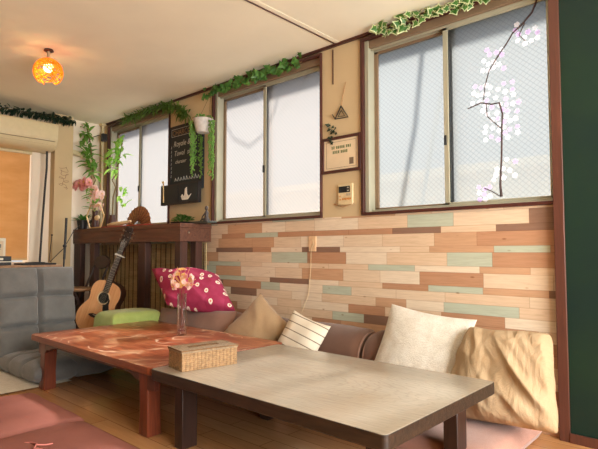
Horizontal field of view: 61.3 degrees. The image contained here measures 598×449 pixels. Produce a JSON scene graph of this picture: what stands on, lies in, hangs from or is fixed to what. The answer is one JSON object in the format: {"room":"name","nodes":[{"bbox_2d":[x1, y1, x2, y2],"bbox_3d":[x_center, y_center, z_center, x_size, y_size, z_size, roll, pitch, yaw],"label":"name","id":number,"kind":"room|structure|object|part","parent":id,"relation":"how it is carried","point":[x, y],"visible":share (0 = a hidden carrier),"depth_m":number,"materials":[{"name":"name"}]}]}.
{"room":"cafe","nodes":[
{"label":"cafe","id":0,"kind":"room"},
{"bbox_2d":[0,106,101,301],"bbox_3d":[-4.148,-0.063,3.898,0.150,2.400,5.390,-3,-4,42],"label":"wall","id":1,"kind":"structure","parent":0,"point":[77,172],"depth_m":5.64,"materials":[{"name":"paint"}]},
{"bbox_2d":[0,147,31,259],"bbox_3d":[-3.140,-0.217,4.877,0.036,1.132,1.020,-3,-4,42],"label":"roller blind","id":2,"kind":"object","parent":1,"relation":"attached to","point":[14,164],"visible":1,"depth_m":5.15,"materials":[{"name":"orange fabric"}]},
{"bbox_2d":[0,114,58,153],"bbox_3d":[-2.878,-0.913,4.994,0.317,0.275,0.850,-3,-4,42],"label":"air conditioner","id":3,"kind":"object","parent":1,"relation":"attached to","point":[17,133],"visible":0.99,"depth_m":5.02,"materials":[{"name":"white plastic"}]},
{"bbox_2d":[0,103,75,126],"bbox_3d":[-2.800,-1.114,5.050,0.156,0.163,1.119,-3,-4,42],"label":"leaf garland","id":4,"kind":"object","parent":3,"relation":"on","point":[64,120],"visible":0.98,"depth_m":5.17},
{"bbox_2d":[39,151,47,261],"bbox_3d":[-2.628,-0.184,5.189,0.029,1.182,0.132,0,-3,-3],"label":"power cord","id":5,"kind":"object","parent":3,"relation":"hanging from","point":[46,169],"visible":0.88,"depth_m":5.20,"materials":[{"name":"black plastic"}]},
{"bbox_2d":[28,152,40,261],"bbox_3d":[-2.771,0.226,5.269,0.030,1.970,0.090,-3,-4,42],"label":"trim","id":6,"kind":"structure","parent":1,"relation":"attached to","point":[34,205],"depth_m":5.28,"materials":[{"name":"wood"}]},
{"bbox_2d":[48,114,73,266],"bbox_3d":[-2.574,0.019,5.438,0.110,2.400,0.190,-3,-4,42],"label":"pillar","id":7,"kind":"structure","parent":1,"relation":"attached to","point":[60,200],"depth_m":5.41,"materials":[{"name":"beige paint"}]},
{"bbox_2d":[73,149,97,214],"bbox_3d":[-2.471,-0.405,5.550,0.090,0.860,0.584,-2,-4,37],"label":"duct pipe","id":8,"kind":"object","parent":1,"relation":"attached to","point":[75,152],"visible":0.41,"depth_m":5.69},
{"bbox_2d":[0,0,453,123],"bbox_3d":[-1.489,-1.438,1.571,7.410,0.100,5.610,-3,-4,42],"label":"ceiling","id":9,"kind":"structure","parent":0,"point":[116,58],"depth_m":3.56,"materials":[{"name":"paint"}]},
{"bbox_2d":[33,48,62,84],"bbox_3d":[-1.826,-1.148,3.679,0.203,0.255,0.202,-3,-4,42],"label":"pendant lamp","id":10,"kind":"object","parent":9,"relation":"hanging from","point":[46,61],"visible":1,"depth_m":3.65,"materials":[{"name":"orange glass"}]},
{"bbox_3d":[-1.826,-1.141,3.679,0.068,0.068,0.068,-3,-4,42],"label":"bulb","id":11,"kind":"part","parent":10,"relation":"part of","materials":[{"name":"white glass"}]},
{"bbox_2d":[117,99,190,126],"bbox_3d":[-1.475,-1.047,5.050,1.238,0.354,0.135,-3,-4,40],"label":"garland","id":12,"kind":"object","parent":9,"relation":"hanging from","point":[182,114],"visible":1,"depth_m":4.93,"materials":[{"name":"green plant"}]},
{"bbox_2d":[201,52,301,100],"bbox_3d":[-0.417,-1.193,4.106,1.212,0.167,0.097,-3,-4,42],"label":"ivy garland","id":13,"kind":"object","parent":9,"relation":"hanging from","point":[257,75],"visible":1,"depth_m":4.03,"materials":[{"name":"green plant"}]},
{"bbox_2d":[245,0,338,43],"bbox_3d":[-1.533,-1.385,1.579,0.050,0.003,5.368,-3,-4,42],"label":"trim","id":14,"kind":"structure","parent":9,"relation":"attached to","point":[253,1],"depth_m":3.21,"materials":[{"name":"wood"}]},
{"bbox_2d":[369,0,489,37],"bbox_3d":[0.842,-1.265,2.957,1.019,0.159,0.106,-3,-4,42],"label":"ivy garland","id":15,"kind":"object","parent":9,"relation":"hanging from","point":[399,24],"visible":1,"depth_m":3.06,"materials":[{"name":"green plant"}]},
{"bbox_2d":[0,368,593,448],"bbox_3d":[-1.489,1.058,1.438,7.410,0.100,5.610,-3,-4,42],"label":"floor","id":16,"kind":"structure","parent":0,"point":[109,400],"depth_m":2.75,"materials":[{"name":"laminate"}]},
{"bbox_2d":[0,264,61,267],"bbox_3d":[-2.942,0.780,4.685,0.500,0.800,1.240,-3,-4,42],"label":"shelf","id":17,"kind":"object","parent":16,"relation":"on","point":[11,265],"visible":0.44,"depth_m":4.78,"materials":[{"name":"brown wood"}]},
{"bbox_2d":[0,238,5,255],"bbox_3d":[-2.914,0.258,4.846,0.014,0.260,0.175,-3,-4,42],"label":"picture card","id":18,"kind":"object","parent":17,"relation":"on","point":[2,240],"visible":0.62,"depth_m":4.89,"materials":[{"name":"beige paper"}]},
{"bbox_2d":[0,241,3,255],"bbox_3d":[-2.910,0.258,4.842,0.002,0.200,0.135,-3,-4,42],"label":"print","id":19,"kind":"object","parent":18,"relation":"attached to","point":[1,242],"depth_m":4.88,"materials":[{"name":"paper"}]},
{"bbox_2d":[0,256,11,265],"bbox_3d":[-2.763,0.337,4.681,0.124,0.085,0.142,-3,-4,42],"label":"storage box","id":20,"kind":"object","parent":17,"relation":"on","point":[4,260],"visible":0.97,"depth_m":4.66,"materials":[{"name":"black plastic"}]},
{"bbox_2d":[14,262,55,264],"bbox_3d":[-2.571,0.380,4.923,0.220,0.026,0.320,-3,-4,42],"label":"tray","id":21,"kind":"object","parent":17,"relation":"on","point":[25,263],"visible":0.99,"depth_m":4.84,"materials":[{"name":"plastic"}]},
{"bbox_2d":[50,225,79,261],"bbox_3d":[-2.387,0.188,5.217,0.066,0.388,0.435,-1,-3,14],"label":"cable","id":22,"kind":"object","parent":21,"relation":"on","point":[79,225],"visible":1,"depth_m":5.19,"materials":[{"name":"black plastic"}]},
{"bbox_2d":[0,369,71,393],"bbox_3d":[-2.492,1.110,3.555,1.243,0.025,1.242,-3,-4,42],"label":"rug","id":23,"kind":"object","parent":16,"relation":"on","point":[9,383],"visible":0.34,"depth_m":3.48,"materials":[{"name":"beige fabric"}]},
{"bbox_2d":[0,267,113,382],"bbox_3d":[-1.895,0.740,3.912,0.897,0.803,0.614,-3,-4,42],"label":"chair","id":24,"kind":"object","parent":23,"relation":"on","point":[33,300],"visible":0.67,"depth_m":3.98,"materials":[{"name":"grey fabric"}]},
{"bbox_3d":[-2.144,0.696,4.132,0.234,0.684,0.601,-3,-4,42],"label":"backrest","id":25,"kind":"part","parent":24,"relation":"part of","materials":[{"name":"grey fabric"}]},
{"bbox_3d":[-1.844,1.049,3.849,0.760,0.180,0.613,-3,-4,42],"label":"seat","id":26,"kind":"part","parent":24,"relation":"part of","materials":[{"name":"grey fabric"}]},
{"bbox_2d":[0,393,84,438],"bbox_3d":[-1.606,1.021,2.614,0.702,0.104,0.692,-3,-4,42],"label":"floor cushion","id":27,"kind":"object","parent":16,"relation":"on","point":[25,412],"visible":0.84,"depth_m":2.60,"materials":[{"name":"fabric"}]},
{"bbox_2d":[63,218,67,266],"bbox_3d":[-2.380,0.567,5.094,0.040,1.271,0.062,-3,-4,42],"label":"mic stand","id":28,"kind":"object","parent":16,"relation":"on","point":[66,219],"visible":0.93,"depth_m":5.11,"materials":[{"name":"black metal"}]},
{"bbox_2d":[0,421,138,448],"bbox_3d":[-1.094,0.987,2.100,0.710,0.117,0.715,-3,-4,42],"label":"floor cushion","id":29,"kind":"object","parent":16,"relation":"on","point":[77,434],"visible":1,"depth_m":2.24,"materials":[{"name":"fabric"}]},
{"bbox_3d":[-1.102,0.941,2.162,0.192,0.020,0.084,-3,-4,42],"label":"tie cord","id":30,"kind":"part","parent":29,"relation":"part of","materials":[{"name":"pink fabric"}]},
{"bbox_2d":[73,255,110,328],"bbox_3d":[-2.111,0.743,4.879,0.487,0.888,0.382,-3,-4,42],"label":"folding chair","id":31,"kind":"object","parent":16,"relation":"on","point":[101,262],"visible":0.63,"depth_m":4.92,"materials":[{"name":"brown wood"}]},
{"bbox_3d":[-1.976,0.905,4.766,0.030,0.552,0.356,-2,-4,32],"label":"leg","id":32,"kind":"part","parent":31,"relation":"part of","materials":[{"name":"paint"}]},
{"bbox_3d":[-2.152,0.624,4.895,0.414,0.025,0.324,-3,-4,42],"label":"seat","id":33,"kind":"part","parent":31,"relation":"part of","materials":[{"name":"brown wood"}]},
{"bbox_3d":[-2.188,0.780,4.948,0.387,0.819,0.038,2,-4,-38],"label":"leg","id":34,"kind":"part","parent":31,"relation":"part of","materials":[{"name":"paint"}]},
{"bbox_3d":[-1.936,0.370,4.969,0.320,0.133,0.041,-3,-4,42],"label":"backrest","id":35,"kind":"part","parent":31,"relation":"part of","materials":[{"name":"paint"}]},
{"bbox_2d":[93,308,159,367],"bbox_3d":[-1.426,0.935,4.226,0.337,0.448,0.471,-3,-4,42],"label":"ottoman","id":36,"kind":"object","parent":16,"relation":"on","point":[119,316],"visible":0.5,"depth_m":4.11,"materials":[{"name":"green fabric"}]},
{"bbox_2d":[73,223,211,328],"bbox_3d":[-1.635,0.612,4.997,2.039,1.170,0.331,-3,-4,42],"label":"countertop","id":37,"kind":"structure","parent":16,"relation":"on","point":[180,233],"depth_m":4.61,"materials":[{"name":"brown wood"}]},
{"bbox_3d":[-2.410,0.718,5.530,0.140,1.015,0.060,-3,-4,42],"label":"leg","id":38,"kind":"part","parent":37,"relation":"part of","materials":[{"name":"brown wood"}]},
{"bbox_2d":[74,214,92,228],"bbox_3d":[-2.374,-0.034,5.547,0.230,0.179,0.254,-1,-3,26],"label":"potted plant","id":39,"kind":"object","parent":37,"relation":"on","point":[81,221],"visible":0.87,"depth_m":5.49,"materials":[{"name":"green plant"}]},
{"bbox_3d":[-2.373,0.004,5.534,0.120,0.100,0.120,-3,-4,42],"label":"pot","id":40,"kind":"part","parent":39,"relation":"part of","materials":[{"name":"black ceramic"}]},
{"bbox_2d":[73,177,104,226],"bbox_3d":[-2.289,-0.237,5.397,0.652,0.567,0.213,-2,-3,29],"label":"flower arrangement","id":41,"kind":"object","parent":37,"relation":"on","point":[83,184],"visible":0.98,"depth_m":5.33,"materials":[{"name":"pink plant"}]},
{"bbox_2d":[76,122,102,226],"bbox_3d":[-2.302,-0.550,5.520,0.462,1.205,0.258,-3,-4,42],"label":"bamboo plant","id":42,"kind":"object","parent":37,"relation":"on","point":[93,166],"visible":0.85,"depth_m":5.54,"materials":[{"name":"green plant"}]},
{"bbox_3d":[-2.274,-0.561,5.550,0.166,1.032,0.037,-2,-4,31],"label":"stem","id":43,"kind":"part","parent":42,"relation":"part of","materials":[{"name":"green plant"}]},
{"bbox_3d":[-2.151,0.705,5.295,0.100,1.015,0.060,-3,-4,42],"label":"leg","id":44,"kind":"part","parent":37,"relation":"part of","materials":[{"name":"brown wood"}]},
{"bbox_2d":[86,204,104,228],"bbox_3d":[-2.135,-0.085,5.287,0.404,0.250,0.035,-3,-4,42],"label":"stand","id":45,"kind":"object","parent":37,"relation":"on","point":[97,217],"visible":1,"depth_m":5.24,"materials":[{"name":"brown wood"}]},
{"bbox_2d":[99,123,106,226],"bbox_3d":[-2.260,-0.548,5.792,0.060,1.230,0.060,-3,-4,42],"label":"pipe","id":46,"kind":"object","parent":37,"relation":"on","point":[103,125],"visible":0.76,"depth_m":5.79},
{"bbox_2d":[103,135,132,223],"bbox_3d":[-1.915,-0.432,5.220,0.512,0.938,0.265,-3,-4,42],"label":"bamboo plant","id":47,"kind":"object","parent":37,"relation":"on","point":[119,142],"visible":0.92,"depth_m":5.21,"materials":[{"name":"green plant"}]},
{"bbox_3d":[-1.958,-0.028,5.294,0.090,0.140,0.090,-3,-4,42],"label":"pot","id":48,"kind":"part","parent":47,"relation":"part of","materials":[{"name":"brown ceramic"}]},
{"bbox_3d":[-1.887,-0.453,5.245,0.214,0.783,0.024,-3,-4,42],"label":"stem","id":49,"kind":"part","parent":47,"relation":"part of","materials":[{"name":"green plant"}]},
{"bbox_2d":[101,224,152,227],"bbox_3d":[-1.681,0.018,4.963,0.890,0.012,0.155,-3,-4,42],"label":"serving tray","id":50,"kind":"object","parent":37,"relation":"on","point":[135,224],"visible":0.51,"depth_m":4.82,"materials":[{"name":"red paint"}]},
{"bbox_2d":[107,220,131,225],"bbox_3d":[-1.809,-0.011,5.054,0.462,0.050,0.050,-3,-4,42],"label":"wood","id":51,"kind":"object","parent":50,"relation":"on","point":[119,223],"visible":0.91,"depth_m":5.01,"materials":[{"name":"beige wood"}]},
{"bbox_2d":[126,206,150,224],"bbox_3d":[-1.619,-0.085,5.084,0.492,0.210,0.035,-3,-4,42],"label":"fan","id":52,"kind":"object","parent":37,"relation":"on","point":[141,214],"visible":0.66,"depth_m":5.07,"materials":[{"name":"brown wicker"}]},
{"bbox_2d":[73,223,211,232],"bbox_3d":[-1.637,0.048,5.029,2.035,0.040,0.331,-3,-4,42],"label":"countertop","id":53,"kind":"structure","parent":37,"relation":"on","point":[170,225],"depth_m":4.52,"materials":[{"name":"brown wood"}]},
{"bbox_3d":[-1.425,0.670,4.637,0.120,1.015,0.060,-3,-4,42],"label":"leg","id":54,"kind":"part","parent":37,"relation":"part of","materials":[{"name":"brown wood"}]},
{"bbox_2d":[99,243,206,311],"bbox_3d":[-1.551,0.677,5.094,1.980,0.960,0.016,-3,-4,42],"label":"bamboo blind","id":55,"kind":"object","parent":37,"relation":"attached to","point":[103,248],"visible":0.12,"depth_m":5.21,"materials":[{"name":"brown wood"}]},
{"bbox_3d":[-1.001,0.650,4.264,0.080,1.015,0.075,-3,-4,42],"label":"leg","id":56,"kind":"part","parent":37,"relation":"part of","materials":[{"name":"brown wood"}]},
{"bbox_2d":[170,214,194,222],"bbox_3d":[-1.040,-0.047,4.522,0.225,0.096,0.232,1,-3,-25],"label":"potted plant","id":57,"kind":"object","parent":37,"relation":"on","point":[183,218],"visible":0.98,"depth_m":4.49,"materials":[{"name":"green plant"}]},
{"bbox_3d":[-0.895,0.656,4.380,0.080,1.015,0.070,-3,-4,42],"label":"leg","id":58,"kind":"part","parent":37,"relation":"part of","materials":[{"name":"brown wood"}]},
{"bbox_2d":[193,206,216,223],"bbox_3d":[-0.810,-0.084,4.335,0.210,0.149,0.100,-3,-4,42],"label":"figurine","id":59,"kind":"object","parent":37,"relation":"on","point":[206,220],"visible":0.98,"depth_m":4.31,"materials":[{"name":"stone"}]},
{"bbox_2d":[31,320,281,437],"bbox_3d":[-0.976,0.927,3.318,1.520,0.361,0.948,-3,-4,42],"label":"table","id":60,"kind":"object","parent":16,"relation":"on","point":[136,348],"visible":0.81,"depth_m":3.16,"materials":[{"name":"brown wood"}]},
{"bbox_3d":[-1.707,0.954,3.439,0.093,0.320,0.085,-3,-4,42],"label":"leg","id":61,"kind":"part","parent":60,"relation":"part of","materials":[{"name":"brown wood"}]},
{"bbox_3d":[-0.762,0.909,2.583,0.093,0.320,0.085,-3,-4,42],"label":"leg","id":62,"kind":"part","parent":60,"relation":"part of","materials":[{"name":"brown wood"}]},
{"bbox_2d":[169,267,195,335],"bbox_3d":[-0.800,0.519,3.456,0.188,0.468,0.195,-3,-4,42],"label":"flower vase","id":63,"kind":"object","parent":60,"relation":"on","point":[174,285],"visible":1,"depth_m":3.45,"materials":[{"name":"clear glass"}]},
{"bbox_3d":[-0.800,0.614,3.452,0.065,0.280,0.065,-3,-4,42],"label":"glass","id":64,"kind":"part","parent":63,"relation":"part of","materials":[{"name":"clear glass"}]},
{"bbox_2d":[158,308,236,331],"bbox_3d":[-0.857,0.822,3.977,1.014,0.347,0.180,-3,-4,42],"label":"cushion","id":65,"kind":"object","parent":16,"relation":"on","point":[220,321],"visible":0.4,"depth_m":3.84,"materials":[{"name":"brown fabric"}]},
{"bbox_2d":[152,267,234,311],"bbox_3d":[-0.841,0.519,3.977,0.799,0.360,0.322,-1,-3,11],"label":"cushion","id":66,"kind":"object","parent":65,"relation":"on","point":[208,294],"visible":0.84,"depth_m":3.86,"materials":[{"name":"pink fabric"}]},
{"bbox_2d":[152,344,494,448],"bbox_3d":[0.069,0.875,2.331,1.343,0.360,0.886,-3,-4,42],"label":"table","id":67,"kind":"object","parent":16,"relation":"on","point":[371,404],"visible":0.98,"depth_m":2.09,"materials":[{"name":"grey wood"}]},
{"bbox_3d":[-0.542,0.908,2.423,0.062,0.305,0.088,-3,-4,42],"label":"leg","id":68,"kind":"part","parent":67,"relation":"part of","materials":[{"name":"brown wood"}]},
{"bbox_2d":[167,340,238,371],"bbox_3d":[-0.482,0.656,2.541,0.312,0.100,0.169,2,-4,-37],"label":"tissue box","id":69,"kind":"object","parent":67,"relation":"on","point":[209,354],"visible":1,"depth_m":2.48,"materials":[{"name":"wicker"}]},
{"bbox_3d":[-0.481,0.615,2.544,0.308,0.014,0.163,2,-4,-37],"label":"lid","id":70,"kind":"part","parent":69,"relation":"part of","materials":[{"name":"wicker"}]},
{"bbox_3d":[-0.166,0.930,2.837,0.062,0.305,0.088,-3,-4,42],"label":"leg","id":71,"kind":"part","parent":67,"relation":"part of","materials":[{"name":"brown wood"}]},
{"bbox_3d":[0.649,0.890,2.099,0.062,0.305,0.088,-3,-4,42],"label":"leg","id":72,"kind":"part","parent":67,"relation":"part of","materials":[{"name":"brown wood"}]},
{"bbox_2d":[395,418,541,448],"bbox_3d":[0.605,1.010,2.648,1.122,0.129,0.744,-3,-4,42],"label":"mattress","id":73,"kind":"object","parent":16,"relation":"on","point":[480,434],"visible":0.17,"depth_m":2.24,"materials":[{"name":"pink fabric"}]},
{"bbox_2d":[282,317,374,357],"bbox_3d":[0.105,0.822,3.393,0.921,0.341,0.337,-3,-4,42],"label":"bolster","id":74,"kind":"object","parent":73,"relation":"on","point":[341,339],"visible":0.26,"depth_m":3.09,"materials":[{"name":"brown fabric"}]},
{"bbox_2d":[362,330,384,360],"bbox_3d":[0.808,0.788,2.759,0.926,0.341,0.334,-3,-4,42],"label":"bolster","id":75,"kind":"object","parent":73,"relation":"on","point":[370,349],"visible":0.06,"depth_m":2.94,"materials":[{"name":"brown fabric"}]},
{"bbox_2d":[374,304,476,373],"bbox_3d":[0.650,0.703,2.739,0.272,0.491,0.559,3,-4,-44],"label":"pillow","id":76,"kind":"object","parent":73,"relation":"on","point":[411,338],"visible":0.62,"depth_m":2.68,"materials":[{"name":"white fabric"}]},
{"bbox_2d":[450,327,557,432],"bbox_3d":[0.953,0.711,2.363,0.317,0.432,0.540,3,-4,-45],"label":"pillow","id":77,"kind":"object","parent":73,"relation":"on","point":[520,364],"visible":0.86,"depth_m":2.25,"materials":[{"name":"beige fabric"}]},
{"bbox_3d":[-0.517,1.059,3.434,1.537,0.114,0.408,-3,-4,42],"label":"mattress","id":78,"kind":"object","parent":16,"relation":"on","visible":0},
{"bbox_2d":[224,293,286,340],"bbox_3d":[-0.294,0.742,3.515,0.550,0.512,0.231,-2,-4,38],"label":"pillow","id":79,"kind":"object","parent":78,"relation":"on","point":[259,320],"visible":0.62,"depth_m":3.46,"materials":[{"name":"beige fabric"}]},
{"bbox_2d":[278,310,330,350],"bbox_3d":[0.002,0.748,3.204,0.198,0.373,0.397,3,-4,-40],"label":"pillow","id":80,"kind":"object","parent":78,"relation":"on","point":[300,331],"visible":0.63,"depth_m":3.15,"materials":[{"name":"white fabric"}]},
{"bbox_3d":[-1.817,1.077,4.586,0.338,0.190,0.306,-3,-4,42],"label":"guitar stand","id":81,"kind":"object","parent":16,"relation":"on","visible":0},
{"bbox_2d":[76,226,134,327],"bbox_3d":[-1.758,0.519,4.607,0.519,1.007,0.145,0,-3,8],"label":"acoustic guitar","id":82,"kind":"object","parent":81,"relation":"on","point":[108,294],"visible":0.81,"depth_m":4.56,"materials":[{"name":"brown wood"}]},
{"bbox_2d":[101,0,597,438],"bbox_3d":[0.343,-0.083,3.522,7.410,2.400,0.155,-3,-4,42],"label":"wall","id":83,"kind":"structure","parent":0,"point":[493,267],"depth_m":3.00,"materials":[{"name":"beige wood"}]},
{"bbox_2d":[87,133,106,143],"bbox_3d":[-2.284,-0.963,5.721,0.232,0.117,0.069,-1,-3,14],"label":"speaker","id":84,"kind":"object","parent":83,"relation":"attached to","point":[103,136],"visible":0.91,"depth_m":5.68},
{"bbox_2d":[106,108,170,226],"bbox_3d":[-1.692,-0.556,5.406,1.250,1.205,0.138,-3,-4,42],"label":"window","id":85,"kind":"structure","parent":83,"relation":"in","point":[143,173],"depth_m":5.39,"materials":[{"name":"glass"}]},
{"bbox_3d":[-1.870,-0.528,5.614,0.602,1.108,0.022,-3,-4,42],"label":"sash","id":86,"kind":"part","parent":85,"relation":"part of","materials":[{"name":"white glass"}]},
{"bbox_3d":[-1.868,-0.521,5.611,0.578,1.063,0.004,-3,-4,42],"label":"pane","id":87,"kind":"part","parent":85,"relation":"part of","materials":[{"name":"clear glass"}]},
{"bbox_3d":[-1.480,-0.549,5.214,0.628,1.108,0.022,-3,-4,42],"label":"sash","id":88,"kind":"part","parent":85,"relation":"part of","materials":[{"name":"glass"}]},
{"bbox_3d":[-1.478,-0.542,5.212,0.604,1.063,0.004,-3,-4,42],"label":"pane","id":89,"kind":"part","parent":85,"relation":"part of","materials":[{"name":"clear glass"}]},
{"bbox_2d":[169,122,204,188],"bbox_3d":[-1.063,-0.636,4.752,0.525,0.635,0.028,-3,-4,42],"label":"chalkboard","id":90,"kind":"object","parent":83,"relation":"attached to","point":[179,139],"visible":0.8,"depth_m":4.78,"materials":[{"name":"black paint"}]},
{"bbox_2d":[161,181,200,205],"bbox_3d":[-1.123,-0.308,4.725,0.600,0.235,0.062,-3,-4,42],"label":"sign","id":91,"kind":"object","parent":90,"relation":"hanging from","point":[187,192],"visible":1,"depth_m":4.69,"materials":[{"name":"black paint"}]},
{"bbox_2d":[189,96,214,180],"bbox_3d":[-0.837,-0.762,4.408,0.252,0.791,0.209,0,-3,9],"label":"hanging planter","id":92,"kind":"object","parent":83,"relation":"hanging from","point":[203,124],"visible":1,"depth_m":4.34,"materials":[{"name":"green plant"}]},
{"bbox_3d":[-0.836,-0.857,4.400,0.180,0.120,0.180,-3,-4,42],"label":"pot","id":93,"kind":"part","parent":92,"relation":"part of","materials":[{"name":"white ceramic"}]},
{"bbox_2d":[211,53,322,223],"bbox_3d":[-0.264,-0.625,4.114,1.265,1.205,0.138,-3,-4,42],"label":"window","id":94,"kind":"structure","parent":83,"relation":"in","point":[268,134],"depth_m":4.07,"materials":[{"name":"glass"}]},
{"bbox_3d":[-0.445,-0.597,4.323,0.610,1.108,0.022,-3,-4,42],"label":"sash","id":95,"kind":"part","parent":94,"relation":"part of","materials":[{"name":"white glass"}]},
{"bbox_3d":[-0.442,-0.589,4.321,0.586,1.063,0.004,-3,-4,42],"label":"pane","id":96,"kind":"part","parent":94,"relation":"part of","materials":[{"name":"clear glass"}]},
{"bbox_3d":[-0.050,-0.618,3.918,0.636,1.108,0.022,-3,-4,42],"label":"sash","id":97,"kind":"part","parent":94,"relation":"part of","materials":[{"name":"glass"}]},
{"bbox_3d":[-0.048,-0.611,3.916,0.612,1.063,0.004,-3,-4,42],"label":"pane","id":98,"kind":"part","parent":94,"relation":"part of","materials":[{"name":"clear glass"}]},
{"bbox_2d":[106,4,448,124],"bbox_3d":[-0.492,-1.237,4.269,4.853,0.013,0.022,-3,-4,42],"label":"trim","id":99,"kind":"structure","parent":83,"relation":"attached to","point":[412,18],"depth_m":3.70,"materials":[{"name":"wood"}]},
{"bbox_2d":[301,236,315,313],"bbox_3d":[0.061,0.397,3.685,0.162,0.621,0.014,-3,-4,42],"label":"plate","id":100,"kind":"object","parent":83,"relation":"attached to","point":[312,239],"visible":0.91,"depth_m":3.67,"materials":[{"name":"beige plastic"}]},
{"bbox_3d":[0.098,0.141,3.670,0.068,0.110,0.008,-3,-4,42],"label":"plate","id":101,"kind":"part","parent":100,"relation":"part of","materials":[{"name":"beige wood"}]},
{"bbox_2d":[332,50,333,83],"bbox_3d":[0.242,-1.125,3.607,0.007,0.250,0.008,-3,-4,42],"label":"cord","id":102,"kind":"object","parent":83,"relation":"attached to","point":[332,50],"visible":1,"depth_m":3.60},
{"bbox_2d":[325,82,347,144],"bbox_3d":[0.263,-0.777,3.543,0.191,0.432,0.038,-3,-4,42],"label":"ornament","id":103,"kind":"object","parent":83,"relation":"hanging from","point":[335,118],"visible":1,"depth_m":3.56,"materials":[{"name":"black plastic"}]},
{"bbox_2d":[321,132,360,174],"bbox_3d":[0.292,-0.491,3.520,0.341,0.255,0.018,-3,-4,42],"label":"framed certificate","id":104,"kind":"object","parent":83,"relation":"attached to","point":[344,155],"visible":1,"depth_m":3.52,"materials":[{"name":"paper"}]},
{"bbox_2d":[338,183,353,204],"bbox_3d":[0.322,-0.208,3.476,0.124,0.145,0.020,-3,-4,42],"label":"thermostat","id":105,"kind":"object","parent":83,"relation":"attached to","point":[345,191],"visible":1,"depth_m":3.46,"materials":[{"name":"beige plastic"}]},
{"bbox_2d":[360,0,552,215],"bbox_3d":[0.906,-0.681,3.054,1.205,1.205,0.138,-3,-4,42],"label":"window","id":106,"kind":"structure","parent":83,"relation":"in","point":[423,150],"depth_m":3.02,"materials":[{"name":"glass"}]},
{"bbox_3d":[0.737,-0.654,3.253,0.580,1.108,0.022,-3,-4,42],"label":"sash","id":107,"kind":"part","parent":106,"relation":"part of","materials":[{"name":"white glass"}]},
{"bbox_3d":[0.739,-0.646,3.251,0.556,1.063,0.004,-3,-4,42],"label":"pane","id":108,"kind":"part","parent":106,"relation":"part of","materials":[{"name":"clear glass"}]},
{"bbox_3d":[1.110,-0.674,2.869,0.606,1.108,0.022,-3,-4,42],"label":"sash","id":109,"kind":"part","parent":106,"relation":"part of","materials":[{"name":"glass"}]},
{"bbox_3d":[1.112,-0.667,2.866,0.582,1.063,0.004,-3,-4,42],"label":"pane","id":110,"kind":"part","parent":106,"relation":"part of","materials":[{"name":"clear glass"}]},
{"bbox_2d":[467,0,539,201],"bbox_3d":[1.145,-0.691,2.823,0.420,1.123,0.016,-3,-4,42],"label":"decal","id":111,"kind":"object","parent":106,"relation":"attached to","point":[518,34],"visible":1,"depth_m":2.83},
{"bbox_2d":[548,0,570,442],"bbox_3d":[1.357,-0.132,2.597,0.049,2.400,0.165,-3,-4,42],"label":"trim","id":112,"kind":"structure","parent":83,"relation":"attached to","point":[553,5],"depth_m":2.53,"materials":[{"name":"wood"}]},
{"bbox_2d":[570,433,597,448],"bbox_3d":[2.139,1.000,1.718,2.208,0.045,0.014,-3,-4,42],"label":"baseboard","id":113,"kind":"structure","parent":83,"relation":"attached to","point":[576,439],"depth_m":2.41,"materials":[{"name":"brown wood"}]}
]}

